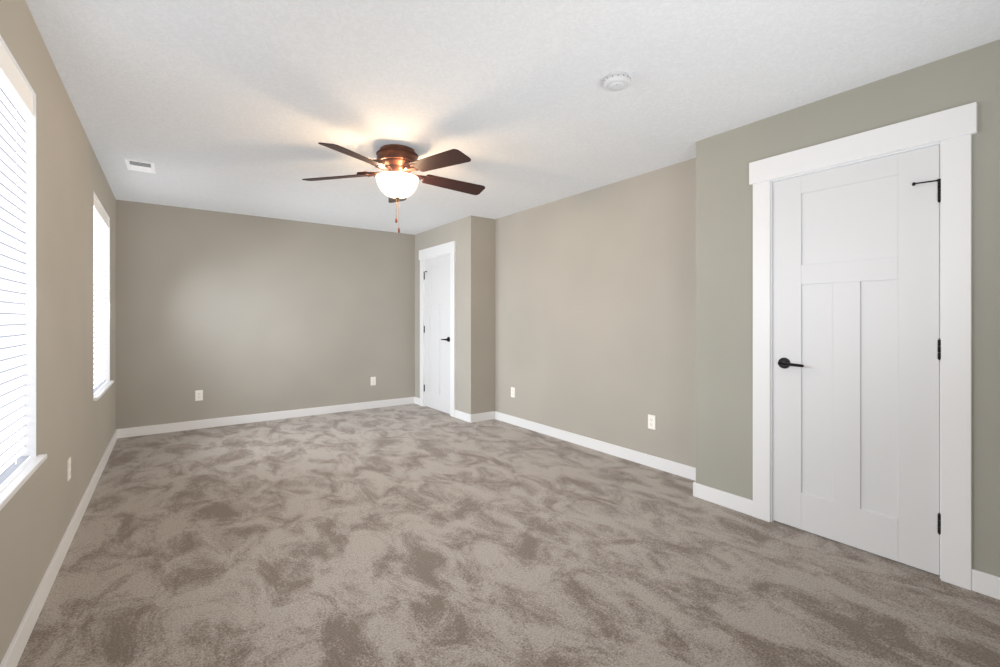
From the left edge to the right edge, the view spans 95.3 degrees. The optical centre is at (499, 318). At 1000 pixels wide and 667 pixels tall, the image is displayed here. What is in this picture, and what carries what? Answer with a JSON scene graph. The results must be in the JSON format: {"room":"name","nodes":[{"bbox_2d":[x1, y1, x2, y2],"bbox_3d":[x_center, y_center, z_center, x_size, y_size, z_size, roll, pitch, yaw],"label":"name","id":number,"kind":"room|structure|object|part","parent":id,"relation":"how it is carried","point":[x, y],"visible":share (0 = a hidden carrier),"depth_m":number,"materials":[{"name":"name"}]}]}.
{"room":"empty bedroom","nodes":[
{"label":"empty bedroom","id":0,"kind":"room"},
{"bbox_2d":[0,0,115,663],"bbox_3d":[-2.048,0.000,1.925,0.160,2.440,6.900,0,0,-36],"label":"wall","id":1,"kind":"structure","parent":0,"point":[75,422],"depth_m":2.23,"materials":[{"name":"beige paint"}]},
{"bbox_2d":[0,35,35,460],"bbox_3d":[-1.648,-0.180,1.412,0.114,1.500,1.100,0,0,-36],"label":"window","id":2,"kind":"structure","parent":1,"relation":"in","point":[29,291],"depth_m":1.88,"materials":[{"name":"white"}]},
{"bbox_2d":[0,42,32,485],"bbox_3d":[-1.628,-0.173,1.426,0.063,1.507,1.094,0,0,-36],"label":"window blind","id":3,"kind":"object","parent":2,"relation":"attached to","point":[16,98],"visible":0.98,"depth_m":1.72,"materials":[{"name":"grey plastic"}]},
{"bbox_2d":[0,454,46,510],"bbox_3d":[-1.637,0.580,1.420,0.142,0.020,1.160,0,0,-36],"label":"window sill","id":4,"kind":"structure","parent":1,"relation":"attached to","point":[12,485],"depth_m":1.64,"materials":[{"name":"white wood"}]},
{"bbox_2d":[0,429,119,666],"bbox_3d":[-1.976,1.173,1.977,0.017,0.095,6.620,0,0,-36],"label":"baseboard","id":5,"kind":"structure","parent":1,"relation":"attached to","point":[13,654],"depth_m":2.05,"materials":[{"name":"white wood"}]},
{"bbox_2d":[67,457,70,480],"bbox_3d":[-2.355,0.820,2.493,0.008,0.115,0.070,0,0,-36],"label":"electrical outlet","id":6,"kind":"object","parent":1,"relation":"attached to","point":[68,469],"visible":1,"depth_m":2.48,"materials":[{"name":"white plastic"}]},
{"bbox_2d":[94,192,109,381],"bbox_3d":[-3.313,-0.180,3.712,0.114,1.500,1.100,0,0,-36],"label":"window","id":7,"kind":"structure","parent":1,"relation":"in","point":[107,306],"depth_m":4.18,"materials":[{"name":"white"}]},
{"bbox_2d":[94,195,108,393],"bbox_3d":[-3.293,-0.173,3.727,0.063,1.507,1.094,0,0,-36],"label":"window blind","id":8,"kind":"object","parent":7,"relation":"attached to","point":[101,220],"visible":0.56,"depth_m":3.84,"materials":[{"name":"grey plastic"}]},
{"bbox_2d":[93,380,113,400],"bbox_3d":[-3.302,0.580,3.721,0.142,0.020,1.160,0,0,-36],"label":"window sill","id":9,"kind":"structure","parent":1,"relation":"attached to","point":[102,390],"depth_m":3.63,"materials":[{"name":"white wood"}]},
{"bbox_2d":[116,200,414,428],"bbox_3d":[-2.422,0.000,5.827,3.810,2.440,0.140,0,0,-36],"label":"wall","id":10,"kind":"structure","parent":0,"point":[230,314],"depth_m":5.38,"materials":[{"name":"beige paint"}]},
{"bbox_2d":[195,390,202,400],"bbox_3d":[-3.346,0.850,5.066,0.070,0.115,0.008,0,0,-36],"label":"electrical outlet","id":11,"kind":"object","parent":10,"relation":"attached to","point":[198,395],"visible":1,"depth_m":5.06,"materials":[{"name":"white plastic"}]},
{"bbox_2d":[120,397,415,437],"bbox_3d":[-2.562,1.173,5.629,3.290,0.095,0.017,0,0,-36],"label":"baseboard","id":12,"kind":"structure","parent":10,"relation":"attached to","point":[216,422],"depth_m":5.38,"materials":[{"name":"white wood"}]},
{"bbox_2d":[371,377,375,384],"bbox_3d":[-1.734,0.850,6.233,0.070,0.115,0.008,0,0,-36],"label":"electrical outlet","id":13,"kind":"object","parent":10,"relation":"attached to","point":[373,380],"visible":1,"depth_m":6.23,"materials":[{"name":"white plastic"}]},
{"bbox_2d":[415,216,478,413],"bbox_3d":[-0.740,0.000,6.019,0.120,2.440,1.520,0,0,-36],"label":"wall","id":14,"kind":"structure","parent":0,"point":[463,233],"depth_m":5.50,"materials":[{"name":"beige paint"}]},
{"bbox_2d":[425,254,449,413],"bbox_3d":[-0.841,0.193,6.045,0.092,2.030,0.740,0,0,-36],"label":"door","id":15,"kind":"structure","parent":14,"relation":"in","point":[437,334],"depth_m":6.05,"materials":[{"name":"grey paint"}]},
{"bbox_3d":[-0.700,0.260,5.820,0.056,0.066,0.153,0,0,-36],"label":"handle","id":16,"kind":"part","parent":15,"relation":"part of","materials":[{"name":"black metal"}]},
{"bbox_2d":[419,241,455,416],"bbox_3d":[-0.798,0.127,6.077,0.146,2.187,0.994,0,0,-36],"label":"door frame","id":17,"kind":"structure","parent":14,"relation":"attached to","point":[441,249],"depth_m":5.88,"materials":[{"name":"white wood"}]},
{"bbox_2d":[454,410,471,422],"bbox_3d":[-0.449,1.173,5.506,0.017,0.095,0.375,0,0,-36],"label":"baseboard","id":18,"kind":"structure","parent":14,"relation":"attached to","point":[467,417],"depth_m":5.48,"materials":[{"name":"white wood"}]},
{"bbox_2d":[479,217,494,412],"bbox_3d":[-0.131,0.000,5.596,0.370,2.440,0.120,0,0,-36],"label":"wall","id":19,"kind":"structure","parent":0,"point":[486,314],"depth_m":5.50,"materials":[{"name":"beige paint"}]},
{"bbox_2d":[472,411,495,422],"bbox_3d":[-0.208,1.173,5.455,0.300,0.095,0.017,0,0,-36],"label":"baseboard","id":20,"kind":"structure","parent":19,"relation":"attached to","point":[478,417],"depth_m":5.46,"materials":[{"name":"white wood"}]},
{"bbox_2d":[17,403,999,666],"bbox_3d":[-0.505,1.270,3.042,3.970,0.100,6.900,0,0,-36],"label":"floor","id":21,"kind":"structure","parent":0,"point":[407,535],"depth_m":2.22,"materials":[{"name":"grey carpet"}]},
{"bbox_2d":[25,0,999,234],"bbox_3d":[-0.505,-1.270,3.042,3.970,0.100,6.900,0,0,-36],"label":"ceiling","id":22,"kind":"structure","parent":0,"point":[244,107],"depth_m":2.35,"materials":[{"name":"white paint"}]},
{"bbox_2d":[125,158,154,173],"bbox_3d":[-2.863,-1.216,3.631,0.180,0.007,0.300,0,0,-36],"label":"ceiling vent","id":23,"kind":"object","parent":22,"relation":"in","point":[140,166],"visible":0.94,"depth_m":3.62,"materials":[{"name":"white metal"}]},
{"bbox_2d":[302,142,484,232],"bbox_3d":[-0.703,-0.921,3.300,1.318,0.598,1.345,0,0,-36],"label":"ceiling fan","id":24,"kind":"object","parent":22,"relation":"hanging from","point":[397,180],"visible":1,"depth_m":3.18,"materials":[{"name":"brown wood"}]},
{"bbox_3d":[-0.740,-1.127,3.291,0.300,0.186,0.300,0,0,-36],"label":"motor","id":25,"kind":"part","parent":24,"relation":"part of","materials":[{"name":"brown metal"}]},
{"bbox_3d":[-0.740,-0.947,3.291,0.308,0.144,0.308,0,0,-36],"label":"lamp shade","id":26,"kind":"part","parent":24,"relation":"part of","materials":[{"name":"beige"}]},
{"bbox_2d":[603,71,630,91],"bbox_3d":[0.591,-1.195,2.304,0.140,0.050,0.140,0,0,-36],"label":"smoke detector","id":27,"kind":"object","parent":22,"relation":"attached to","point":[616,81],"visible":1,"depth_m":2.27,"materials":[{"name":"grey plastic"}]},
{"bbox_2d":[495,158,695,467],"bbox_3d":[1.492,0.000,3.549,0.140,2.440,5.100,0,0,-36],"label":"wall","id":28,"kind":"structure","parent":0,"point":[595,313],"depth_m":4.14,"materials":[{"name":"beige paint"}]},
{"bbox_2d":[511,387,514,397],"bbox_3d":[0.148,0.850,5.280,0.008,0.115,0.070,0,0,-36],"label":"outlet","id":29,"kind":"object","parent":28,"relation":"attached to","point":[512,391],"visible":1,"depth_m":5.27,"materials":[{"name":"white plastic"}]},
{"bbox_2d":[496,411,695,477],"bbox_3d":[0.754,1.173,4.434,0.017,0.095,2.800,0,0,-36],"label":"baseboard","id":30,"kind":"structure","parent":28,"relation":"attached to","point":[662,464],"depth_m":4.13,"materials":[{"name":"white wood"}]},
{"bbox_2d":[648,414,655,429],"bbox_3d":[1.251,0.850,3.757,0.008,0.115,0.070,0,0,-36],"label":"outlet","id":31,"kind":"object","parent":28,"relation":"attached to","point":[651,421],"visible":1,"depth_m":3.75,"materials":[{"name":"white plastic"}]},
{"bbox_2d":[696,39,999,576],"bbox_3d":[2.070,0.000,2.239,0.120,2.440,2.300,0,0,-36],"label":"wall","id":32,"kind":"structure","parent":0,"point":[724,325],"depth_m":2.59,"materials":[{"name":"beige paint"}]},
{"bbox_2d":[688,477,752,515],"bbox_3d":[1.451,1.173,2.981,0.014,0.095,0.400,0,0,-36],"label":"baseboard","id":33,"kind":"structure","parent":32,"relation":"attached to","point":[741,504],"depth_m":2.97,"materials":[{"name":"white wood"}]},
{"bbox_2d":[749,102,977,589],"bbox_3d":[1.900,0.188,2.474,0.120,2.065,0.776,0,0,-36],"label":"door frame","id":34,"kind":"structure","parent":32,"relation":"in","point":[877,157],"depth_m":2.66,"materials":[{"name":"white wood"}]},
{"bbox_2d":[773,145,939,574],"bbox_3d":[1.846,0.193,2.435,0.092,2.030,0.730,0,0,-36],"label":"door","id":35,"kind":"structure","parent":34,"relation":"attached to","point":[856,361],"depth_m":2.39,"materials":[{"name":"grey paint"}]},
{"bbox_3d":[1.680,0.260,2.635,0.056,0.066,0.153,0,0,-36],"label":"handle","id":36,"kind":"part","parent":35,"relation":"part of","materials":[{"name":"black metal"}]},
{"bbox_2d":[912,179,940,534],"bbox_3d":[2.043,0.177,2.156,0.028,1.672,0.142,0,0,-42],"label":"door hinges","id":37,"kind":"object","parent":35,"relation":"attached to","point":[939,339],"depth_m":2.14,"materials":[{"name":"black metal"}]},
{"bbox_2d":[972,569,999,599],"bbox_3d":[2.398,1.173,1.672,0.014,0.095,0.936,0,0,-36],"label":"baseboard","id":38,"kind":"structure","parent":32,"relation":"attached to","point":[984,583],"depth_m":2.01,"materials":[{"name":"white wood"}]}
]}

